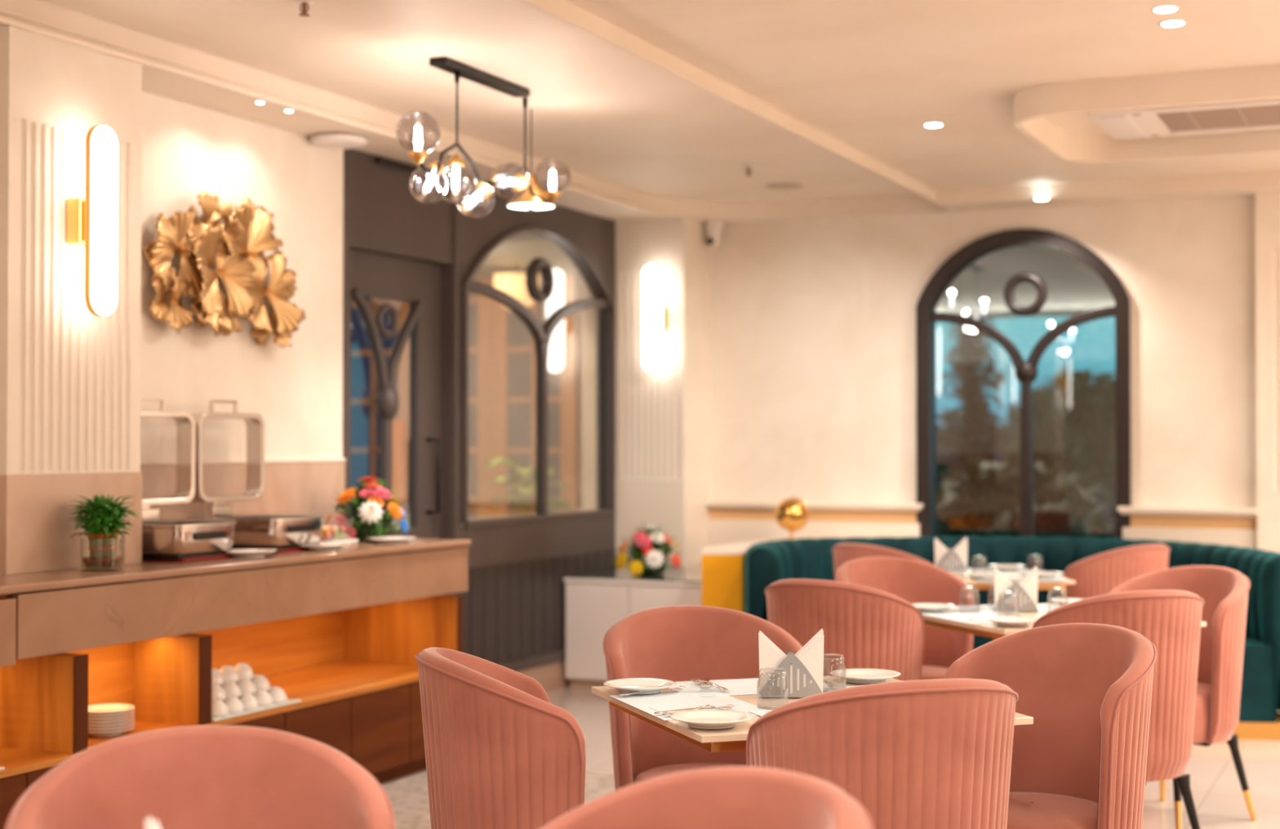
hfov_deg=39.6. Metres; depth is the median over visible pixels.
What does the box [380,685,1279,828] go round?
floor
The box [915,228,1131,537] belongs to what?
window
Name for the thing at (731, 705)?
fork
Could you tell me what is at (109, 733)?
dinner plate
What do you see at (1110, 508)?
building
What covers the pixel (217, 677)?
cup
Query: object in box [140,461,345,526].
wainscoting
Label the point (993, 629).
dining table
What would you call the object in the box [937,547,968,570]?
napkin holder
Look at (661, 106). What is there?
ceiling
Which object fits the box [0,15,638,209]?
trim
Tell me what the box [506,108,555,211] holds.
cone pendant
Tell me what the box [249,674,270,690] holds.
cup
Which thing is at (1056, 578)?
placemat
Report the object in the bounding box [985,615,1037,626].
dinner plate
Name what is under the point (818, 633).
paper napkin
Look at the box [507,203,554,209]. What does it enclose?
diffuser
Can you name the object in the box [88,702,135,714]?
dinner plate
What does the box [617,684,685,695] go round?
fork
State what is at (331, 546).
dinner plate
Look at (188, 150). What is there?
wall
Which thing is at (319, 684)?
shelf
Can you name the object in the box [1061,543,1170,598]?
tub chair
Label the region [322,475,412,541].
flower arrangement
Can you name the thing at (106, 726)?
dinner plate
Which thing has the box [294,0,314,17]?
sprinkler
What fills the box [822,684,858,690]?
placemat
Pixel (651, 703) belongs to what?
placemat
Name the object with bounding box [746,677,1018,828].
tub chair
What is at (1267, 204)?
wall
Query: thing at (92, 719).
dinner plate
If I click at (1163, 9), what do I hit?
recessed light
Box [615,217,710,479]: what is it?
wall
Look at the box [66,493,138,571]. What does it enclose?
potted plant
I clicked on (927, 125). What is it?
recessed light
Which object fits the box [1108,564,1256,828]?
tub chair
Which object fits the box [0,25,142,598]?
wall
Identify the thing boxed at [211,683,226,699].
bowl
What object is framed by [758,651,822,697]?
napkin holder
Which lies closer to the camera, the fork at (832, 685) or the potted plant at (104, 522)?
the fork at (832, 685)
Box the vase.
[80,536,124,571]
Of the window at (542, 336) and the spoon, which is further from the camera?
the window at (542, 336)
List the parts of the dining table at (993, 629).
frame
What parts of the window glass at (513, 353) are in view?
pane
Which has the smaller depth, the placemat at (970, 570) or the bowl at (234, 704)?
the bowl at (234, 704)
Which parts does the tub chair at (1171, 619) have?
leg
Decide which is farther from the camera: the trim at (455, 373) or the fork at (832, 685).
the trim at (455, 373)
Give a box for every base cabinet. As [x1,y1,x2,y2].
[0,594,462,828]
[563,568,702,688]
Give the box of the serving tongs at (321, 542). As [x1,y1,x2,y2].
[298,542,351,544]
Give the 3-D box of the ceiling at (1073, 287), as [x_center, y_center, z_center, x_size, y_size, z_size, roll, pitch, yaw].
[3.055,-1.173,14.260,18.000,0.200,8.300,0,-1,24]
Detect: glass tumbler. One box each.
[756,666,788,706]
[823,653,846,671]
[959,586,979,611]
[997,591,1018,616]
[1047,587,1068,603]
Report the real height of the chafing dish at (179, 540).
0.581 m
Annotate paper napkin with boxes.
[145,816,155,828]
[154,819,159,828]
[758,630,786,691]
[770,632,823,693]
[794,628,823,655]
[934,537,948,565]
[941,538,967,568]
[952,536,967,549]
[994,567,1013,607]
[1002,568,1038,608]
[1017,565,1036,583]
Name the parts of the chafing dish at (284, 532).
lid handle, lid, rim plate, burner, name plate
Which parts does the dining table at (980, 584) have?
frame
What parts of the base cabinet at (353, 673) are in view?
door, door, panel, door, panel, door, door, door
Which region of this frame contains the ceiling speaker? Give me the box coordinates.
[765,182,803,189]
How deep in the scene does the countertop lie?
6.03 m
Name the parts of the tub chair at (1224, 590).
leg, backrest, seat, leg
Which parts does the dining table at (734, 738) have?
frame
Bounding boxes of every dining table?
[591,675,1033,751]
[921,603,1206,638]
[951,568,1075,639]
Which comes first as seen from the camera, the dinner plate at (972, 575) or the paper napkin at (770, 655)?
the paper napkin at (770, 655)
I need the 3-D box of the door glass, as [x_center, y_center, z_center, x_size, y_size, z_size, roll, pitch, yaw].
[-2.180,0.168,14.598,0.748,2.862,0.060,0,-1,24]
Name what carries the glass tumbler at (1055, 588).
on the dining table at (993, 629)
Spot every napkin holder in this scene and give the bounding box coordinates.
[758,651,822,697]
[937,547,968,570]
[992,581,1038,611]
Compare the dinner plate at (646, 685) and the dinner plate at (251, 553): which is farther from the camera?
the dinner plate at (251, 553)
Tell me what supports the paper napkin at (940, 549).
in the napkin holder at (961, 566)
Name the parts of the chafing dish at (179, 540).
lid handle, lid, rim plate, burner, name plate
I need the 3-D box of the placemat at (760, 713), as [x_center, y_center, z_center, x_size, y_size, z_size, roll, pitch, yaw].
[0.475,0.662,3.916,0.400,0.002,0.270,0,-1,-18]
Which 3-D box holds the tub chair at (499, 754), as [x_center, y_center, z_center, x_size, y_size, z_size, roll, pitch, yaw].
[-0.229,0.967,3.933,0.546,0.901,0.568,0,-1,-11]
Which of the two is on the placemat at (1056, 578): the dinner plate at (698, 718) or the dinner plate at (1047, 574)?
the dinner plate at (1047, 574)
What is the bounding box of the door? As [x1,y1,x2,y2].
[349,248,441,538]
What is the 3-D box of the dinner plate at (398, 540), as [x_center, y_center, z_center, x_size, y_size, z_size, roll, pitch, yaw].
[-1.028,0.519,7.346,0.201,0.024,0.201,0,-1,24]
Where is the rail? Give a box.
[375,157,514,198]
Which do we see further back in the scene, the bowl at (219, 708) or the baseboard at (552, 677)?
the baseboard at (552, 677)
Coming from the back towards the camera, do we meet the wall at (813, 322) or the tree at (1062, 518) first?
the tree at (1062, 518)
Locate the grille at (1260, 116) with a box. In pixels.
[1156,104,1279,131]
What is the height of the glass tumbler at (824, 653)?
0.088 m
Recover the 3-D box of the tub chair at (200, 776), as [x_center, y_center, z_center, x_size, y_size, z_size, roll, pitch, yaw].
[-0.642,0.945,2.612,0.568,0.901,0.546,0,-1,-15]
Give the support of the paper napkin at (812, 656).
in the napkin holder at (770, 689)
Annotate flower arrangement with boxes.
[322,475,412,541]
[611,524,684,576]
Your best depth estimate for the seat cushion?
8.12 m
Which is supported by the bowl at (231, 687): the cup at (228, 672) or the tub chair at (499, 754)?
the cup at (228, 672)
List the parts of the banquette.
seat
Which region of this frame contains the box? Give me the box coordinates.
[319,517,358,544]
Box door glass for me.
[350,296,409,521]
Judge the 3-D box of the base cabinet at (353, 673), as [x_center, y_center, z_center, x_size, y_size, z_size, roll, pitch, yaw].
[-2.481,1.067,4.448,0.605,0.715,7.140,0,-1,24]
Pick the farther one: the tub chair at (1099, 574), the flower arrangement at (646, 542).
the flower arrangement at (646, 542)
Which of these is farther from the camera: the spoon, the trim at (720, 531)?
the trim at (720, 531)
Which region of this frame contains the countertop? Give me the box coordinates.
[0,537,471,666]
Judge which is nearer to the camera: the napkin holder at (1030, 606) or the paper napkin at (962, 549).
the napkin holder at (1030, 606)
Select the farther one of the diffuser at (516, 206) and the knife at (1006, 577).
the knife at (1006, 577)
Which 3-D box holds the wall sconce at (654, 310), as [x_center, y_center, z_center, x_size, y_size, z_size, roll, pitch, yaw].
[0.096,-0.558,10.331,0.132,0.628,0.125,0,-1,24]
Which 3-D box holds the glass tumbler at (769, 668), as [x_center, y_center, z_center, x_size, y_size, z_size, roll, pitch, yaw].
[0.302,0.621,4.040,0.072,0.088,0.072,0,-1,24]
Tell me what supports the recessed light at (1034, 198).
in the ceiling at (661, 106)
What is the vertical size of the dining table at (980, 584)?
0.750 m
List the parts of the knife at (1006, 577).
handle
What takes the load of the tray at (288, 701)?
on the base cabinet at (353, 673)
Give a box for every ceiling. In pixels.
[0,0,1279,223]
[471,231,1115,318]
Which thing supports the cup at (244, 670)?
on the bowl at (246, 684)
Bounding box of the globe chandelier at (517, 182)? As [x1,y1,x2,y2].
[395,56,570,218]
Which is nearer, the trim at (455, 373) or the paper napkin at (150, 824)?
the paper napkin at (150, 824)
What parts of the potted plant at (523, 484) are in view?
stem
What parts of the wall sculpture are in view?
stem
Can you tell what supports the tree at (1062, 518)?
on the floor
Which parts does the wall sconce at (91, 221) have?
wall plate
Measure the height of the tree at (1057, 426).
2.905 m
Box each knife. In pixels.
[653,706,714,713]
[932,608,972,611]
[966,617,986,620]
[1006,577,1050,578]
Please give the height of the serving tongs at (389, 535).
0.006 m
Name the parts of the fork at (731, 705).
handle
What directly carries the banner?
on the floor
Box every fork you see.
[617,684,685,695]
[662,702,734,715]
[691,677,730,690]
[822,680,845,688]
[941,606,985,611]
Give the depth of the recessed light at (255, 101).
6.84 m
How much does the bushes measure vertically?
1.918 m
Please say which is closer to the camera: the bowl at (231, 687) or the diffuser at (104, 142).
the diffuser at (104, 142)
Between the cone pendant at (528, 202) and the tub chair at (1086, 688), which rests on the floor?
the tub chair at (1086, 688)
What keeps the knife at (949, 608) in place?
on the placemat at (989, 609)
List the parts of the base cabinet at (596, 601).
door, glass, door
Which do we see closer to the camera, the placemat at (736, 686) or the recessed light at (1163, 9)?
the placemat at (736, 686)
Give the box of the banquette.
[744,536,1279,740]
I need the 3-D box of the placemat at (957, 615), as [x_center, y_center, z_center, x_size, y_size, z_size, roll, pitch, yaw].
[1.163,0.702,6.175,0.270,0.002,0.400,0,-1,-19]
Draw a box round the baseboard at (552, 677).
[518,659,569,692]
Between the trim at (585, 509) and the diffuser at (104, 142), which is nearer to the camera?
the diffuser at (104, 142)
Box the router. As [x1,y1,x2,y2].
[310,133,368,149]
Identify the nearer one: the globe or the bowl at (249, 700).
the bowl at (249, 700)
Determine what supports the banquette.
on the floor
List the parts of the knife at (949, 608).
handle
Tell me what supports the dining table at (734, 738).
on the floor
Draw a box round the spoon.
[697,677,712,688]
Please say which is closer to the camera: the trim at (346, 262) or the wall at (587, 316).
the trim at (346, 262)
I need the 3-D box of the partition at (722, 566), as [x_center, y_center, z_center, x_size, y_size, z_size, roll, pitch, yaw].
[0.919,1.110,9.599,0.950,0.800,1.432,0,-1,24]
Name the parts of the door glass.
frame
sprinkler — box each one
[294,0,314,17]
[742,164,755,176]
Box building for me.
[935,426,1115,536]
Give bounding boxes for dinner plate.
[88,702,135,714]
[88,707,135,717]
[88,711,134,721]
[88,715,134,724]
[88,718,134,728]
[88,721,134,731]
[88,724,134,736]
[225,548,276,557]
[299,542,350,551]
[367,535,415,543]
[603,677,675,693]
[670,709,753,728]
[830,667,900,683]
[911,602,955,611]
[962,572,994,578]
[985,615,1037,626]
[987,564,1025,570]
[1023,570,1063,577]
[1049,597,1082,605]
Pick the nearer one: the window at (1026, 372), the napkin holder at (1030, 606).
the napkin holder at (1030, 606)
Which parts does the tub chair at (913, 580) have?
seat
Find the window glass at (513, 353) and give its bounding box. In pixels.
[491,275,579,516]
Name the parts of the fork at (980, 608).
handle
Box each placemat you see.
[608,691,766,719]
[669,677,828,697]
[749,709,772,715]
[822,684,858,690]
[921,610,1013,623]
[947,568,1029,572]
[947,604,1055,613]
[976,575,1069,580]
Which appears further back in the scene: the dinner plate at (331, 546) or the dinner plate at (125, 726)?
the dinner plate at (331, 546)
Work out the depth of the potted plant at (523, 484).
12.03 m
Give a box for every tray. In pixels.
[211,698,301,720]
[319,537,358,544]
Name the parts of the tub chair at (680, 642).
seat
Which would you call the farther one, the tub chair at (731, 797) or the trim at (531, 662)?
the trim at (531, 662)
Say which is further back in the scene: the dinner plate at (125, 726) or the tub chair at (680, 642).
the dinner plate at (125, 726)
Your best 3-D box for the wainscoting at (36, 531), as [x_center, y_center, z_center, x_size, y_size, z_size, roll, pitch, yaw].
[-2.000,0.352,5.926,0.321,0.313,0.642,0,-1,24]
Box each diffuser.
[90,125,117,315]
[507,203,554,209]
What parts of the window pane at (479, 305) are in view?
pane, frame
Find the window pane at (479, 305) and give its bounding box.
[468,279,491,519]
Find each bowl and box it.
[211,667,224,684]
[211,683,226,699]
[211,698,228,715]
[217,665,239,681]
[220,680,241,696]
[222,695,244,712]
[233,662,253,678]
[235,677,256,693]
[237,692,258,709]
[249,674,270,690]
[252,688,273,706]
[266,686,287,702]
[697,681,712,688]
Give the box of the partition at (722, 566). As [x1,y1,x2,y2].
[701,537,799,612]
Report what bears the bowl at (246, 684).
on the bowl at (264, 698)
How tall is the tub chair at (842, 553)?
0.901 m
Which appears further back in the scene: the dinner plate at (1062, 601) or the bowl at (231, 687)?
the dinner plate at (1062, 601)
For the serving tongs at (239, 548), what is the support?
on the dinner plate at (251, 553)
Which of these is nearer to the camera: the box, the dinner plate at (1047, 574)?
the box
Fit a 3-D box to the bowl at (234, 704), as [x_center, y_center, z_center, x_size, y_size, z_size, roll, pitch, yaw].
[-1.432,1.014,6.233,0.086,0.052,0.086,0,-1,24]
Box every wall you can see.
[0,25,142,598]
[139,91,615,664]
[578,288,579,510]
[579,276,595,510]
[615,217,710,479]
[710,195,1257,507]
[1255,191,1279,552]
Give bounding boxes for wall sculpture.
[142,191,306,346]
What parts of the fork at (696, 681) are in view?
handle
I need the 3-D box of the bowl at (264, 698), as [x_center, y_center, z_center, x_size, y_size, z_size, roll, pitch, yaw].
[-1.362,1.017,6.390,0.086,0.052,0.086,0,-1,24]
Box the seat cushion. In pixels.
[973,634,1274,674]
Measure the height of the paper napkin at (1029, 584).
0.148 m
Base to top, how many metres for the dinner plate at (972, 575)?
0.021 m
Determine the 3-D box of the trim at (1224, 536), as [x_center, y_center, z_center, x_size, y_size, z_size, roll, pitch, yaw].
[2.931,1.002,9.508,0.720,1.012,0.104,0,-1,24]
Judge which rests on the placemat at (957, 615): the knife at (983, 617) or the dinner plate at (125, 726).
the knife at (983, 617)
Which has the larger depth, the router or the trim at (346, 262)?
the trim at (346, 262)
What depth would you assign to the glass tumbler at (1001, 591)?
6.14 m
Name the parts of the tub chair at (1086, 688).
seat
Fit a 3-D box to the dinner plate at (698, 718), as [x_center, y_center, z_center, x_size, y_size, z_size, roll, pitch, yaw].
[0.152,0.650,3.779,0.177,0.021,0.177,0,-1,24]
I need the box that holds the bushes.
[936,437,1104,537]
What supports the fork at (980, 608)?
on the placemat at (989, 609)
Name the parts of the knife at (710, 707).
handle, blade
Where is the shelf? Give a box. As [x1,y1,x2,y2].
[0,659,418,777]
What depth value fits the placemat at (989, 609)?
6.46 m
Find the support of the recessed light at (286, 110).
in the ceiling at (661, 106)
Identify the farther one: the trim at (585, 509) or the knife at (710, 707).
the trim at (585, 509)
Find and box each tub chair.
[4,724,395,828]
[414,646,586,828]
[540,765,872,828]
[602,604,802,790]
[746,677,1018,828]
[764,578,924,680]
[831,542,935,573]
[834,556,974,679]
[943,622,1156,828]
[1031,589,1204,828]
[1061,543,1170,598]
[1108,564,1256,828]
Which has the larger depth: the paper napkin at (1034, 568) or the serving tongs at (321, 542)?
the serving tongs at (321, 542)
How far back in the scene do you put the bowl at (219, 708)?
6.13 m
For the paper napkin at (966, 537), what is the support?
in the napkin holder at (961, 566)
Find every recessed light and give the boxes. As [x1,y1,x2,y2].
[253,100,266,103]
[283,109,294,111]
[922,123,944,127]
[1032,197,1050,199]
[1150,5,1181,13]
[1157,20,1187,27]
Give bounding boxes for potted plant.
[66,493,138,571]
[475,457,574,515]
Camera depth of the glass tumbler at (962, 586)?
6.35 m
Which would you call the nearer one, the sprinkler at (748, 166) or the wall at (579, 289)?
the sprinkler at (748, 166)
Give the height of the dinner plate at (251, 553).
0.024 m
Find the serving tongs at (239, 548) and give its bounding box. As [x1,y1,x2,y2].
[227,548,277,551]
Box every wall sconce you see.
[66,124,118,316]
[641,263,667,372]
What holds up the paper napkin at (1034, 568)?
in the napkin holder at (1030, 606)
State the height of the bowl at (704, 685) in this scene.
0.014 m
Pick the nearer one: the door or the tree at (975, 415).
the door
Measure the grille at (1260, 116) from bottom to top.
0.008 m
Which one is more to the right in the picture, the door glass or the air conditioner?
the air conditioner
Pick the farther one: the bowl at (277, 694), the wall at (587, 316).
the wall at (587, 316)
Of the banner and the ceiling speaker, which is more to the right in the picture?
the ceiling speaker
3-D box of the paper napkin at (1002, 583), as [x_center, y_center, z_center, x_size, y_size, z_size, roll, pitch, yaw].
[1.341,0.624,6.371,0.143,0.153,0.007,0,-1,4]
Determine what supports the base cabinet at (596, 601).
on the floor
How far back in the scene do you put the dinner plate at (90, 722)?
5.73 m
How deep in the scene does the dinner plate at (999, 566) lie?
8.42 m
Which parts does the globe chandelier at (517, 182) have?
globe, bulb, arm, globe, bulb, bulb, globe, rod, globe, bulb, ceiling plate, arm, globe, bulb, rod, arm, globe, bulb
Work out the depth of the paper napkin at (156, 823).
2.11 m
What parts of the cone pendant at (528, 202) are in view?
lamp shade, cord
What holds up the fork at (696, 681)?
on the placemat at (736, 686)
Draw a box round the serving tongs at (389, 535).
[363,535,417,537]
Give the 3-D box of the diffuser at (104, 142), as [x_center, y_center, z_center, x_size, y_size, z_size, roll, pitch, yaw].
[-1.763,-0.633,5.821,0.027,0.620,0.124,0,-1,24]
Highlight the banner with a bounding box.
[391,418,405,502]
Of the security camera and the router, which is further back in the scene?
the security camera
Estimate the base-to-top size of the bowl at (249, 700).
0.052 m
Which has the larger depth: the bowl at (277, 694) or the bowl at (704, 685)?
the bowl at (277, 694)
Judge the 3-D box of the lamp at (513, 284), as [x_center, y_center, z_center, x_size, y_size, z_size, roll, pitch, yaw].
[-0.897,-1.042,12.952,0.340,0.585,0.340,0,-1,24]
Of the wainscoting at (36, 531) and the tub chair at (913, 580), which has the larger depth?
the tub chair at (913, 580)
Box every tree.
[935,318,1020,529]
[974,488,1115,538]
[995,360,1115,508]
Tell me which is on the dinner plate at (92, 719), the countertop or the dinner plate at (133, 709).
the dinner plate at (133, 709)
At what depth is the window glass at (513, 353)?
13.99 m
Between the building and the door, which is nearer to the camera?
the door
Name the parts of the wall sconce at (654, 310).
wall plate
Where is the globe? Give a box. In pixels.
[774,495,808,538]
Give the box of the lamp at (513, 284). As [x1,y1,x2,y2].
[493,263,540,311]
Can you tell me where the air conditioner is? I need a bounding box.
[1088,97,1279,139]
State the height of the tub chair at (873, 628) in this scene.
0.901 m
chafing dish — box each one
[140,396,235,562]
[190,399,324,553]
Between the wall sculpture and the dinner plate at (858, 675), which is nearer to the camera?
the dinner plate at (858, 675)
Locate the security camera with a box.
[703,221,723,247]
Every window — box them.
[462,224,614,526]
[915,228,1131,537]
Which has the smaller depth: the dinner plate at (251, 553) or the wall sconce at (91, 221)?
the wall sconce at (91, 221)
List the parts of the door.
handle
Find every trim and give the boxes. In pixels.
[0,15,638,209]
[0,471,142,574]
[140,457,346,463]
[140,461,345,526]
[342,149,350,559]
[453,189,457,595]
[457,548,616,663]
[462,509,595,524]
[499,648,565,671]
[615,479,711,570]
[705,500,923,546]
[1117,506,1257,548]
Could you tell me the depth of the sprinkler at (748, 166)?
9.11 m
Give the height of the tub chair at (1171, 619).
0.901 m
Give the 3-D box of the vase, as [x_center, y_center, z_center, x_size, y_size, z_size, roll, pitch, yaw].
[-1.748,0.454,5.779,0.140,0.105,0.140,0,-1,24]
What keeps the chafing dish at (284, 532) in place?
on the countertop
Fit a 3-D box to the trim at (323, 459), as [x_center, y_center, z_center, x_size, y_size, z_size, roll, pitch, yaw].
[-1.659,0.187,7.069,0.016,0.012,1.730,0,-1,24]
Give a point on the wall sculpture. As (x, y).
(198, 243)
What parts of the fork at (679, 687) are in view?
handle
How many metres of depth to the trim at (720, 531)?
10.35 m

